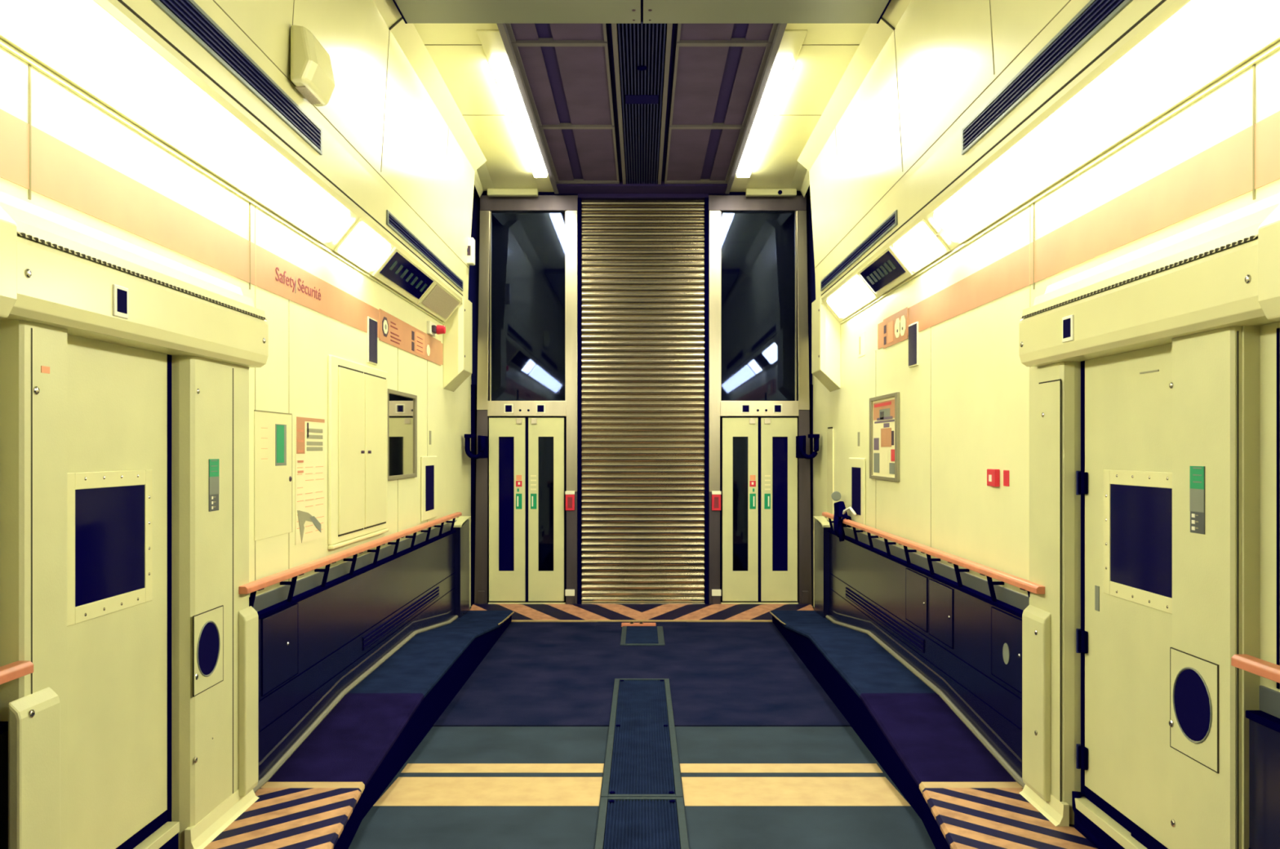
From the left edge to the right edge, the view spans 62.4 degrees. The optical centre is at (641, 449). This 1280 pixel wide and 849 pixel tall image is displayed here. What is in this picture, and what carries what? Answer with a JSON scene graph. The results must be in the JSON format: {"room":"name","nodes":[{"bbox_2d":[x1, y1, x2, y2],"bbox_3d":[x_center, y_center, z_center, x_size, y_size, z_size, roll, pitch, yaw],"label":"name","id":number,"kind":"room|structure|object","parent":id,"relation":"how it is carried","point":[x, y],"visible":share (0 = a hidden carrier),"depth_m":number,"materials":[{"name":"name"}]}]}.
{"room":"vehicle shuttle train interior","nodes":[
{"label":"vehicle shuttle train interior","id":0,"kind":"room"},
{"bbox_2d":[0,46,471,809],"bbox_3d":[-1.963,0.325,4.100,0.254,3.050,14.600,0,0,0],"label":"wall","id":1,"kind":"structure","parent":0,"point":[61,154],"depth_m":5.05,"materials":[{"name":"beige paint"}]},
{"bbox_2d":[0,720,8,848],"bbox_3d":[-1.802,1.139,-0.080,0.073,0.882,6.240,0,0,0],"label":"trim","id":2,"kind":"structure","parent":1,"relation":"attached to","point":[3,724],"depth_m":2.98,"materials":[{"name":"blue paint"}]},
{"bbox_2d":[0,206,17,318],"bbox_3d":[-1.752,-0.524,2.159,0.174,0.349,1.318,0,0,0],"label":"box","id":3,"kind":"object","parent":1,"relation":"attached to","point":[8,228],"visible":1,"depth_m":2.78,"materials":[{"name":"plastic"}]},
{"bbox_2d":[0,660,33,684],"bbox_3d":[-1.780,0.684,0.246,0.117,0.172,5.492,0,0,0],"label":"handrail","id":4,"kind":"object","parent":1,"relation":"attached to","point":[19,668],"visible":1,"depth_m":2.92,"materials":[{"name":"plastic"}]},
{"bbox_2d":[0,320,67,848],"bbox_3d":[-1.778,0.640,3.122,0.125,2.020,0.245,0,0,0],"label":"trim","id":5,"kind":"structure","parent":1,"relation":"attached to","point":[33,356],"depth_m":3.05,"materials":[{"name":"beige paint"}]},
{"bbox_2d":[8,686,60,848],"bbox_3d":[-1.741,1.109,3.035,0.043,0.811,0.210,0,0,0],"label":"guard","id":6,"kind":"object","parent":1,"relation":"attached to","point":[34,718],"visible":1,"depth_m":3.00,"materials":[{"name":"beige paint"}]},
{"bbox_2d":[67,334,179,848],"bbox_3d":[-1.825,0.635,3.537,0.070,2.030,1.174,0,0,0],"label":"door","id":7,"kind":"structure","parent":1,"relation":"in","point":[119,397],"depth_m":3.70,"materials":[{"name":"beige paint"}]},
{"bbox_2d":[0,191,268,367],"bbox_3d":[-1.755,-0.549,3.800,0.168,0.362,1.940,0,0,0],"label":"header","id":8,"kind":"object","parent":1,"relation":"attached to","point":[86,282],"depth_m":3.48,"materials":[{"name":"yellow metal"}]},
{"bbox_2d":[0,0,351,244],"bbox_3d":[-1.736,-1.265,3.400,0.163,0.196,5.280,0,0,0],"label":"wall lamp","id":9,"kind":"object","parent":1,"relation":"attached to","point":[81,41],"visible":1,"depth_m":3.76,"materials":[{"name":"white plastic"}]},
{"bbox_2d":[192,604,223,697],"bbox_3d":[-1.756,0.811,4.284,0.009,0.316,0.292,0,0,0],"label":"access cover","id":10,"kind":"object","parent":1,"relation":"attached to","point":[208,625],"visible":1,"depth_m":4.27,"materials":[{"name":"metal"}]},
{"bbox_2d":[208,458,219,511],"bbox_3d":[-1.758,0.146,4.338,0.005,0.213,0.097,0,0,0],"label":"door sign","id":11,"kind":"object","parent":1,"relation":"attached to","point":[214,464],"visible":1,"depth_m":4.34,"materials":[{"name":"grey paint"}]},
{"bbox_2d":[171,355,258,848],"bbox_3d":[-1.778,0.640,4.435,0.125,2.020,0.650,0,0,0],"label":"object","id":12,"kind":"structure","parent":1,"relation":"attached to","point":[210,397],"depth_m":4.25,"materials":[{"name":"beige paint"}]},
{"bbox_2d":[0,39,444,324],"bbox_3d":[-1.833,-1.161,3.270,0.013,0.013,12.940,0,0,0],"label":"trim","id":13,"kind":"structure","parent":1,"relation":"attached to","point":[4,45],"depth_m":4.07,"materials":[{"name":"beige paint"}]},
{"bbox_2d":[0,0,462,322],"bbox_3d":[-1.772,-1.292,3.270,0.235,0.255,12.940,0,0,0],"label":"trim","id":14,"kind":"structure","parent":1,"relation":"attached to","point":[114,7],"depth_m":4.44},
{"bbox_2d":[238,605,257,796],"bbox_3d":[-1.744,1.109,4.680,0.036,0.811,0.160,0,0,0],"label":"guard","id":15,"kind":"object","parent":1,"relation":"attached to","point":[248,616],"visible":1,"depth_m":4.63,"materials":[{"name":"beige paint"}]},
{"bbox_2d":[253,409,292,540],"bbox_3d":[-1.834,0.123,5.277,0.012,0.622,0.535,0,0,0],"label":"door","id":16,"kind":"structure","parent":1,"relation":"attached to","point":[273,431],"depth_m":5.25,"materials":[{"name":"yellow"}]},
{"bbox_2d":[275,266,320,300],"bbox_3d":[-1.836,-0.873,5.665,0.002,0.090,0.742,0,0,0],"label":"lettering","id":17,"kind":"object","parent":1,"relation":"attached to","point":[277,268],"depth_m":5.60,"materials":[{"name":"red"}]},
{"bbox_2d":[294,414,324,545],"bbox_3d":[-1.837,0.161,5.861,0.006,0.691,0.520,0,0,0],"label":"notice board","id":18,"kind":"object","parent":1,"relation":"attached to","point":[309,431],"visible":1,"depth_m":5.84,"materials":[{"name":"beige paper"}]},
{"bbox_2d":[297,510,320,542],"bbox_3d":[-1.835,0.414,5.829,0.002,0.180,0.414,0,0,0],"label":"picture","id":19,"kind":"object","parent":18,"relation":"attached to","point":[308,522],"depth_m":5.81,"materials":[{"name":"beige"}]},
{"bbox_2d":[261,782,364,793],"bbox_3d":[-1.601,1.585,4.945,0.599,0.030,0.090,0,0,0],"label":"trim","id":20,"kind":"structure","parent":1,"relation":"attached to","point":[361,785],"depth_m":4.94,"materials":[{"name":"paint"}]},
{"bbox_2d":[238,431,462,607],"bbox_3d":[-1.781,0.304,7.355,0.118,0.932,5.490,0,0,0],"label":"handrail","id":21,"kind":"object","parent":1,"relation":"in","point":[428,464],"depth_m":7.07,"materials":[{"name":"orange paint"}]},
{"bbox_2d":[253,520,457,792],"bbox_3d":[-1.802,1.170,7.720,0.073,0.945,5.880,0,0,0],"label":"wall panel","id":22,"kind":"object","parent":1,"relation":"attached to","point":[314,647],"depth_m":6.22,"materials":[{"name":"blue paint"}]},
{"bbox_2d":[328,355,388,549],"bbox_3d":[-1.815,0.016,6.877,0.050,1.139,1.388,0,0,0],"label":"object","id":23,"kind":"object","parent":1,"relation":"attached to","point":[357,393],"visible":1,"depth_m":6.68,"materials":[{"name":"beige paint"}]},
{"bbox_2d":[333,218,392,273],"bbox_3d":[-1.736,-1.265,6.620,0.163,0.196,0.780,0,0,0],"label":"wall lamp","id":24,"kind":"object","parent":1,"relation":"attached to","point":[362,246],"visible":1,"depth_m":6.51,"materials":[{"name":"white"}]},
{"bbox_2d":[366,316,377,364],"bbox_3d":[-1.832,-0.735,7.179,0.016,0.307,0.231,0,0,0],"label":"strip","id":25,"kind":"object","parent":1,"relation":"attached to","point":[371,335],"visible":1,"depth_m":7.13,"materials":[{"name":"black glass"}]},
{"bbox_2d":[387,388,417,480],"bbox_3d":[-1.830,-0.107,8.052,0.020,0.660,1.000,0,0,0],"label":"frame","id":26,"kind":"object","parent":1,"relation":"attached to","point":[402,406],"visible":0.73,"depth_m":8.07,"materials":[{"name":"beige metal"}]},
{"bbox_2d":[371,246,435,303],"bbox_3d":[-1.734,-1.263,7.770,0.167,0.200,1.360,0,0,0],"label":"air vent","id":27,"kind":"object","parent":1,"relation":"attached to","point":[396,270],"visible":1,"depth_m":7.62,"materials":[{"name":"black metal"}]},
{"bbox_2d":[379,308,440,365],"bbox_3d":[-1.833,-0.875,8.512,0.008,0.220,2.251,0,0,0],"label":"sticker","id":28,"kind":"object","parent":1,"relation":"attached to","point":[394,331],"visible":1,"depth_m":8.30,"materials":[{"name":"pink paint"}]},
{"bbox_2d":[416,280,461,322],"bbox_3d":[-1.736,-1.265,9.100,0.164,0.197,1.200,0,0,0],"label":"air vent","id":29,"kind":"object","parent":1,"relation":"attached to","point":[437,300],"visible":1,"depth_m":9.00,"materials":[{"name":"plastic"}]},
{"bbox_2d":[443,296,471,391],"bbox_3d":[-1.744,-0.996,10.045,0.192,0.868,0.550,0,0,0],"label":"housing","id":30,"kind":"object","parent":1,"relation":"attached to","point":[457,338],"visible":0.89,"depth_m":9.78,"materials":[{"name":"beige"}]},
{"bbox_2d":[453,519,469,617],"bbox_3d":[-1.792,1.175,10.415,0.093,0.950,0.530,0,0,0],"label":"trim","id":31,"kind":"structure","parent":1,"relation":"attached to","point":[461,534],"depth_m":10.27,"materials":[{"name":"blue paint"}]},
{"bbox_2d":[464,434,488,458],"bbox_3d":[-1.705,-0.029,11.015,0.200,0.256,0.590,0,0,0],"label":"cable loop","id":32,"kind":"object","parent":1,"relation":"attached to","point":[482,441],"visible":1,"depth_m":10.74,"materials":[{"name":"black rubber"}]},
{"bbox_2d":[203,787,361,848],"bbox_3d":[-1.534,1.585,0.850,0.733,0.030,8.100,0,0,0],"label":"floor","id":33,"kind":"structure","parent":0,"point":[281,818],"depth_m":4.46,"materials":[{"name":"paint"}]},
{"bbox_2d":[117,0,486,298],"bbox_3d":[-1.712,-2.143,3.430,0.476,1.455,13.260,0,0,0],"label":"wall","id":34,"kind":"structure","parent":0,"point":[396,140],"depth_m":6.36,"materials":[{"name":"beige"}]},
{"bbox_2d":[151,0,322,155],"bbox_3d":[-1.657,-1.579,3.815,0.030,0.133,3.230,0,0,0],"label":"air vent","id":35,"kind":"object","parent":34,"relation":"in","point":[188,15],"visible":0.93,"depth_m":4.32,"materials":[{"name":"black metal"}]},
{"bbox_2d":[290,25,335,106],"bbox_3d":[-1.573,-1.832,5.070,0.115,0.272,0.380,0,0,0],"label":"speaker box","id":36,"kind":"object","parent":34,"relation":"attached to","point":[311,68],"visible":1,"depth_m":4.93,"materials":[{"name":"plastic"}]},
{"bbox_2d":[386,209,463,291],"bbox_3d":[-1.659,-1.502,8.275,0.030,0.095,2.890,0,0,0],"label":"air vent","id":37,"kind":"object","parent":34,"relation":"in","point":[392,221],"visible":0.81,"depth_m":7.88,"materials":[{"name":"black metal"}]},
{"bbox_2d":[466,237,475,265],"bbox_3d":[-1.646,-1.791,9.972,0.122,0.401,0.137,0,0,0],"label":"security camera","id":38,"kind":"object","parent":34,"relation":"attached to","point":[471,242],"visible":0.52,"depth_m":9.92,"materials":[{"name":"beige plastic"}]},
{"bbox_2d":[474,162,493,197],"bbox_3d":[-1.610,-2.740,10.635,0.160,0.140,1.140,0,0,-3],"label":"trim","id":39,"kind":"structure","parent":34,"relation":"attached to","point":[482,181],"depth_m":10.72,"materials":[{"name":"beige paint"}]},
{"bbox_2d":[267,610,512,786],"bbox_3d":[-1.605,1.558,7.860,0.590,0.215,5.740,0,0,0],"label":"floor","id":40,"kind":"structure","parent":0,"point":[352,741],"depth_m":6.04,"materials":[{"name":"carpet"}]},
{"bbox_2d":[413,22,870,194],"bbox_3d":[0.000,-2.790,4.200,3.900,0.160,14.800,0,0,0],"label":"ceiling","id":41,"kind":"structure","parent":0,"point":[642,108],"depth_m":8.30,"materials":[{"name":"yellow"}]},
{"bbox_2d":[487,188,537,196],"bbox_3d":[-1.365,-2.714,11.160,0.530,0.068,0.080,0,0,0],"label":"trim","id":42,"kind":"structure","parent":41,"relation":"attached to","point":[491,192],"depth_m":11.12,"materials":[{"name":"beige paint"}]},
{"bbox_2d":[476,30,552,188],"bbox_3d":[-1.006,-2.722,9.010,0.157,0.054,4.180,0,0,0],"label":"ceiling lamp","id":43,"kind":"object","parent":41,"relation":"attached to","point":[491,42],"visible":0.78,"depth_m":8.16,"materials":[{"name":"white"}]},
{"bbox_2d":[489,62,547,177],"bbox_3d":[-1.006,-2.716,8.975,0.138,0.043,3.010,0,0,0],"label":"diffuser","id":44,"kind":"object","parent":43,"relation":"attached to","point":[503,73],"depth_m":8.53,"materials":[{"name":"white"}]},
{"bbox_2d":[395,0,640,23],"bbox_3d":[-0.743,-2.687,1.710,1.469,0.047,9.820,0,0,0],"label":"ceiling beam","id":45,"kind":"structure","parent":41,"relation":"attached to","point":[414,11],"depth_m":6.44,"materials":[{"name":"beige"}]},
{"bbox_2d":[643,0,888,23],"bbox_3d":[0.743,-2.687,1.710,1.469,0.047,9.820,0,0,0],"label":"ceiling panel","id":46,"kind":"object","parent":41,"relation":"attached to","point":[655,11],"visible":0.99,"depth_m":6.44,"materials":[{"name":"beige"}]},
{"bbox_2d":[731,30,807,188],"bbox_3d":[1.006,-2.722,9.010,0.157,0.054,4.180,0,0,0],"label":"ceiling lamp","id":47,"kind":"object","parent":41,"relation":"attached to","point":[792,41],"visible":0.8,"depth_m":8.16,"materials":[{"name":"white"}]},
{"bbox_2d":[736,62,793,177],"bbox_3d":[1.006,-2.716,8.975,0.138,0.043,3.010,0,0,0],"label":"diffuser","id":48,"kind":"object","parent":47,"relation":"attached to","point":[780,74],"depth_m":8.53,"materials":[{"name":"white"}]},
{"bbox_2d":[745,188,796,196],"bbox_3d":[1.365,-2.714,11.160,0.530,0.068,0.080,0,0,0],"label":"trim","id":49,"kind":"structure","parent":41,"relation":"attached to","point":[749,192],"depth_m":11.12,"materials":[{"name":"beige paint"}]},
{"bbox_2d":[467,195,815,602],"bbox_3d":[0.000,-0.510,11.540,4.200,4.720,0.160,0,0,0],"label":"wall","id":50,"kind":"structure","parent":0,"point":[757,251],"depth_m":11.46,"materials":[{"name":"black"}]},
{"bbox_2d":[471,195,577,605],"bbox_3d":[-1.284,-0.476,11.360,1.198,4.486,0.161,0,0,0],"label":"trim","id":51,"kind":"structure","parent":50,"relation":"attached to","point":[486,408],"depth_m":11.29,"materials":[{"name":"silver metal"}]},
{"bbox_2d":[488,417,565,604],"bbox_3d":[-1.233,0.657,11.320,0.822,2.000,0.060,0,0,0],"label":"door","id":52,"kind":"structure","parent":50,"relation":"in","point":[514,574],"depth_m":11.30,"materials":[{"name":"beige paint"}]},
{"bbox_2d":[489,211,566,400],"bbox_3d":[-1.222,-1.534,11.338,0.829,2.041,0.035,0,0,0],"label":"window","id":53,"kind":"structure","parent":50,"relation":"in","point":[490,211],"depth_m":11.32,"materials":[{"name":"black glass"}]},
{"bbox_2d":[577,197,708,604],"bbox_3d":[0.012,-0.503,11.364,1.400,4.376,0.152,0,0,0],"label":"roller shutter","id":54,"kind":"object","parent":50,"relation":"attached to","point":[642,265],"visible":0.97,"depth_m":11.33,"materials":[{"name":"metal"}]},
{"bbox_2d":[577,193,708,199],"bbox_3d":[0.014,-2.770,11.365,1.397,0.158,0.170,0,0,0],"label":"trim","id":55,"kind":"structure","parent":50,"relation":"attached to","point":[584,196],"depth_m":11.28,"materials":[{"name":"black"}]},
{"bbox_2d":[720,211,796,400],"bbox_3d":[1.250,-1.534,11.338,0.829,2.041,0.035,0,0,0],"label":"window","id":56,"kind":"structure","parent":50,"relation":"in","point":[720,211],"depth_m":11.32,"materials":[{"name":"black glass"}]},
{"bbox_2d":[720,417,798,604],"bbox_3d":[1.260,0.657,11.320,0.822,2.000,0.060,0,0,0],"label":"door","id":57,"kind":"structure","parent":50,"relation":"in","point":[771,574],"depth_m":11.30,"materials":[{"name":"beige paint"}]},
{"bbox_2d":[708,195,813,605],"bbox_3d":[1.312,-0.476,11.360,1.198,4.486,0.161,0,0,0],"label":"trim","id":58,"kind":"structure","parent":50,"relation":"attached to","point":[802,408],"depth_m":11.29,"materials":[{"name":"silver metal"}]},
{"bbox_2d":[348,622,935,848],"bbox_3d":[0.000,1.788,3.765,2.780,0.083,13.930,0,0,0],"label":"floor","id":59,"kind":"structure","parent":0,"point":[460,787],"depth_m":6.05,"materials":[{"name":"paint"}]},
{"bbox_2d":[333,615,511,848],"bbox_3d":[-1.266,1.641,3.760,0.165,0.319,13.921,0,0,-1],"label":"trim","id":60,"kind":"structure","parent":59,"relation":"on","point":[437,700],"depth_m":6.29,"materials":[{"name":"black rubber"}]},
{"bbox_2d":[600,678,683,796],"bbox_3d":[0.000,1.742,6.642,0.410,0.017,2.714,0,0,0],"label":"floor grate","id":61,"kind":"object","parent":59,"relation":"on","point":[642,759],"visible":1,"depth_m":6.25,"materials":[{"name":"blue metal"}]},
{"bbox_2d":[595,796,688,848],"bbox_3d":[0.000,1.742,4.326,0.410,0.017,1.894,0,0,0],"label":"floor grate","id":62,"kind":"object","parent":59,"relation":"on","point":[624,822],"visible":1,"depth_m":4.91,"materials":[{"name":"blue metal"}]},
{"bbox_2d":[511,619,772,622],"bbox_3d":[0.000,1.742,10.723,2.720,0.016,0.045,0,0,0],"label":"trim","id":63,"kind":"structure","parent":59,"relation":"on","point":[513,620],"depth_m":10.70,"materials":[{"name":"paint"}]},
{"bbox_2d":[596,622,687,626],"bbox_3d":[0.000,1.748,10.575,0.900,0.005,0.250,0,0,0],"label":"trim","id":64,"kind":"structure","parent":59,"relation":"on","point":[598,624],"depth_m":10.55,"materials":[{"name":"metal"}]},
{"bbox_2d":[470,603,813,619],"bbox_3d":[0.000,1.725,11.025,3.600,0.150,0.590,0,0,0],"label":"trim","id":65,"kind":"structure","parent":59,"relation":"on","point":[583,611],"depth_m":11.05,"materials":[{"name":"paint"}]},
{"bbox_2d":[620,626,664,645],"bbox_3d":[0.006,1.742,9.896,0.399,0.017,0.981,0,0,0],"label":"floor hatch","id":66,"kind":"object","parent":59,"relation":"on","point":[630,635],"visible":1,"depth_m":9.79,"materials":[{"name":"metal"}]},
{"bbox_2d":[772,615,950,848],"bbox_3d":[1.266,1.641,3.760,0.165,0.319,13.921,0,0,1],"label":"trim","id":67,"kind":"structure","parent":59,"relation":"on","point":[846,700],"depth_m":6.33,"materials":[{"name":"metal"}]},
{"bbox_2d":[770,610,1016,787],"bbox_3d":[1.605,1.558,7.860,0.590,0.215,5.740,0,0,0],"label":"floor","id":68,"kind":"structure","parent":0,"point":[933,744],"depth_m":6.04,"materials":[{"name":"carpet"}]},
{"bbox_2d":[797,0,1166,299],"bbox_3d":[1.712,-2.143,3.430,0.476,1.455,13.260,0,0,0],"label":"wall","id":69,"kind":"structure","parent":0,"point":[887,139],"depth_m":6.22,"materials":[{"name":"beige"}]},
{"bbox_2d":[789,162,809,196],"bbox_3d":[1.610,-2.740,10.635,0.160,0.140,1.140,0,0,3],"label":"trim","id":70,"kind":"structure","parent":69,"relation":"attached to","point":[801,180],"depth_m":10.72,"materials":[{"name":"beige paint"}]},
{"bbox_2d":[820,209,897,291],"bbox_3d":[1.659,-1.502,8.275,0.030,0.095,2.890,0,0,0],"label":"air vent","id":71,"kind":"object","parent":69,"relation":"in","point":[891,221],"visible":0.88,"depth_m":7.88,"materials":[{"name":"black metal"}]},
{"bbox_2d":[961,0,1133,155],"bbox_3d":[1.657,-1.579,3.815,0.030,0.133,3.230,0,0,0],"label":"air vent","id":72,"kind":"object","parent":69,"relation":"in","point":[1095,15],"visible":0.94,"depth_m":4.32,"materials":[{"name":"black metal"}]},
{"bbox_2d":[922,787,1097,848],"bbox_3d":[1.534,1.585,0.850,0.733,0.030,8.100,0,0,0],"label":"floor","id":73,"kind":"structure","parent":0,"point":[967,818],"depth_m":4.44,"materials":[{"name":"paint"}]},
{"bbox_2d":[919,782,1022,793],"bbox_3d":[1.601,1.585,4.945,0.599,0.030,0.090,0,0,0],"label":"trim","id":74,"kind":"structure","parent":73,"relation":"on","point":[922,785],"depth_m":4.94,"materials":[{"name":"paint"}]},
{"bbox_2d":[1071,791,1109,848],"bbox_3d":[1.802,1.491,4.176,0.040,0.152,0.452,0,0,0],"label":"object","id":75,"kind":"object","parent":73,"relation":"on","point":[1085,831],"visible":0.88,"depth_m":4.28,"materials":[{"name":"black rubber"}]},
{"bbox_2d":[812,48,1279,834],"bbox_3d":[1.963,0.325,4.100,0.254,3.050,14.600,0,0,0],"label":"wall","id":76,"kind":"structure","parent":0,"point":[964,410],"depth_m":5.45,"materials":[{"name":"beige paint"}]},
{"bbox_2d":[795,434,819,459],"bbox_3d":[1.705,-0.029,11.015,0.200,0.256,0.590,0,0,0],"label":"cable loop","id":77,"kind":"object","parent":76,"relation":"attached to","point":[800,440],"visible":1,"depth_m":10.74,"materials":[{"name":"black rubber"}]},
{"bbox_2d":[814,519,831,617],"bbox_3d":[1.792,1.175,10.415,0.093,0.950,0.530,0,0,0],"label":"trim","id":78,"kind":"structure","parent":76,"relation":"attached to","point":[821,534],"depth_m":10.25,"materials":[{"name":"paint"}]},
{"bbox_2d":[811,296,840,391],"bbox_3d":[1.744,-0.996,10.045,0.192,0.868,0.550,0,0,0],"label":"housing","id":79,"kind":"object","parent":76,"relation":"attached to","point":[825,327],"visible":0.92,"depth_m":9.78,"materials":[{"name":"beige"}]},
{"bbox_2d":[826,426,833,514],"bbox_3d":[1.834,0.216,10.277,0.012,0.867,0.313,0,0,0],"label":"wall panel","id":80,"kind":"object","parent":76,"relation":"attached to","point":[829,432],"visible":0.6,"depth_m":10.28,"materials":[{"name":"beige"}]},
{"bbox_2d":[826,272,877,319],"bbox_3d":[1.736,-1.265,8.810,0.163,0.196,1.360,0,0,0],"label":"wall lamp","id":81,"kind":"object","parent":76,"relation":"attached to","point":[855,293],"visible":1,"depth_m":8.65,"materials":[{"name":"white"}]},
{"bbox_2d":[869,391,899,481],"bbox_3d":[1.830,-0.089,7.995,0.020,0.642,0.923,0,0,0],"label":"poster","id":82,"kind":"object","parent":76,"relation":"attached to","point":[884,410],"visible":1,"depth_m":7.95,"materials":[{"name":"multicoloured paper"}]},
{"bbox_2d":[880,427,891,447],"bbox_3d":[1.833,-0.089,7.933,0.001,0.141,0.345,0,0,0],"label":"picture","id":83,"kind":"object","parent":82,"relation":"attached to","point":[886,433],"depth_m":7.93,"materials":[{"name":"paper"}]},
{"bbox_2d":[857,245,914,297],"bbox_3d":[1.734,-1.263,7.565,0.167,0.200,1.030,0,0,0],"label":"display","id":84,"kind":"object","parent":76,"relation":"attached to","point":[886,270],"visible":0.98,"depth_m":7.47,"materials":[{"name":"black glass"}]},
{"bbox_2d":[883,306,907,348],"bbox_3d":[1.834,-0.875,7.665,0.006,0.220,0.734,0,0,0],"label":"sticker","id":85,"kind":"object","parent":76,"relation":"attached to","point":[895,326],"visible":1,"depth_m":7.62,"materials":[{"name":"pink paint"}]},
{"bbox_2d":[908,321,919,367],"bbox_3d":[1.832,-0.704,7.129,0.016,0.288,0.228,0,0,0],"label":"strip","id":86,"kind":"object","parent":76,"relation":"attached to","point":[913,334],"visible":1,"depth_m":7.08,"materials":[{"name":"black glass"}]},
{"bbox_2d":[891,218,950,273],"bbox_3d":[1.736,-1.265,6.620,0.163,0.196,0.780,0,0,0],"label":"wall lamp","id":87,"kind":"object","parent":76,"relation":"attached to","point":[919,246],"visible":0.99,"depth_m":6.51,"materials":[{"name":"white"}]},
{"bbox_2d":[825,520,1029,787],"bbox_3d":[1.802,1.170,7.720,0.073,0.945,5.880,0,0,0],"label":"trim","id":88,"kind":"structure","parent":76,"relation":"attached to","point":[965,645],"depth_m":6.22,"materials":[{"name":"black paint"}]},
{"bbox_2d":[822,431,1044,600],"bbox_3d":[1.781,0.311,7.355,0.118,0.918,5.490,0,0,0],"label":"handrail","id":89,"kind":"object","parent":76,"relation":"in","point":[856,465],"depth_m":7.07,"materials":[{"name":"orange plastic"}]},
{"bbox_2d":[831,491,857,541],"bbox_3d":[1.742,0.581,9.248,0.139,0.410,0.705,0,0,0],"label":"bundle","id":90,"kind":"object","parent":89,"relation":"hanging from","point":[840,510],"visible":0.97,"depth_m":9.15,"materials":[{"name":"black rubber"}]},
{"bbox_2d":[986,468,999,486],"bbox_3d":[1.827,0.147,5.493,0.027,0.090,0.134,0,0,0],"label":"fire alarm","id":91,"kind":"object","parent":76,"relation":"attached to","point":[993,475],"visible":1,"depth_m":5.46,"materials":[{"name":"red plastic"}]},
{"bbox_2d":[1022,604,1050,800],"bbox_3d":[1.741,1.109,4.670,0.043,0.811,0.260,0,0,0],"label":"guard","id":92,"kind":"object","parent":76,"relation":"attached to","point":[1036,622],"visible":1,"depth_m":4.61,"materials":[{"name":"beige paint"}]},
{"bbox_2d":[1019,361,1080,826],"bbox_3d":[1.791,0.640,4.615,0.152,2.020,0.430,0,0,0],"label":"trim","id":93,"kind":"structure","parent":76,"relation":"attached to","point":[1055,388],"depth_m":4.45,"materials":[{"name":"beige paint"}]},
{"bbox_2d":[821,0,1279,322],"bbox_3d":[1.772,-1.292,3.270,0.235,0.255,12.940,0,0,0],"label":"trim","id":94,"kind":"structure","parent":76,"relation":"attached to","point":[1169,7],"depth_m":4.46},
{"bbox_2d":[840,41,1279,324],"bbox_3d":[1.833,-1.161,3.270,0.013,0.013,12.940,0,0,0],"label":"trim","id":95,"kind":"structure","parent":76,"relation":"attached to","point":[1275,47],"depth_m":4.08,"materials":[{"name":"beige paint"}]},
{"bbox_2d":[931,0,1279,244],"bbox_3d":[1.736,-1.265,3.400,0.163,0.196,5.280,0,0,0],"label":"wall lamp","id":96,"kind":"object","parent":76,"relation":"attached to","point":[1202,41],"visible":1,"depth_m":3.77,"materials":[{"name":"white plastic"}]},
{"bbox_2d":[1018,192,1279,366],"bbox_3d":[1.755,-0.549,3.798,0.168,0.362,1.856,0,0,0],"label":"door header","id":97,"kind":"structure","parent":76,"relation":"attached to","point":[1202,277],"depth_m":3.50,"materials":[{"name":"yellow metal"}]},
{"bbox_2d":[1074,321,1279,848],"bbox_3d":[1.825,0.635,3.735,0.070,2.030,1.369,0,0,0],"label":"door","id":98,"kind":"structure","parent":76,"relation":"in","point":[1124,480],"depth_m":3.96,"materials":[{"name":"beige paint"}]},
{"bbox_2d":[1169,647,1218,773],"bbox_3d":[1.756,0.822,3.365,0.009,0.331,0.290,0,0,0],"label":"access cover","id":99,"kind":"object","parent":76,"relation":"attached to","point":[1193,680],"visible":1,"depth_m":3.35,"materials":[{"name":"metal"}]},
{"bbox_2d":[1189,466,1204,534],"bbox_3d":[1.758,0.159,3.342,0.005,0.213,0.085,0,0,0],"label":"door sign","id":100,"kind":"object","parent":76,"relation":"attached to","point":[1197,473],"visible":1,"depth_m":3.34,"materials":[{"name":"grey paint"}]},
{"bbox_2d":[1168,325,1241,848],"bbox_3d":[1.778,0.640,3.318,0.125,2.020,0.401,0,0,0],"label":"wall panel","id":101,"kind":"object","parent":76,"relation":"attached to","point":[1206,385],"depth_m":3.26,"materials":[{"name":"beige paint"}]},
{"bbox_2d":[1241,325,1260,848],"bbox_3d":[1.815,0.550,3.160,0.049,2.200,0.040,0,0,0],"label":"trim","id":102,"kind":"structure","parent":76,"relation":"attached to","point":[1251,335],"depth_m":3.14,"materials":[{"name":"beige paint"}]},
{"bbox_2d":[1231,653,1279,683],"bbox_3d":[1.780,0.684,0.294,0.117,0.172,5.588,0,0,0],"label":"handrail","id":103,"kind":"object","parent":76,"relation":"attached to","point":[1260,667],"visible":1,"depth_m":2.97,"materials":[{"name":"plastic"}]},
{"bbox_2d":[1245,684,1279,848],"bbox_3d":[1.802,1.139,-0.035,0.073,0.882,6.330,0,0,0],"label":"trim","id":104,"kind":"structure","parent":76,"relation":"attached to","point":[1264,722],"depth_m":3.06,"materials":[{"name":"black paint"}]},
{"bbox_2d":[1257,204,1279,319],"bbox_3d":[1.752,-0.524,2.179,0.174,0.349,1.358,0,0,0],"label":"box","id":105,"kind":"object","parent":76,"relation":"attached to","point":[1268,232],"visible":1,"depth_m":2.81,"materials":[{"name":"plastic"}]},
{"bbox_2d":[1276,328,1279,688],"bbox_3d":[1.837,0.170,3.050,0.004,1.040,0.009,0,0,0],"label":"trim","id":106,"kind":"structure","parent":76,"relation":"attached to","point":[1277,329],"depth_m":3.04,"materials":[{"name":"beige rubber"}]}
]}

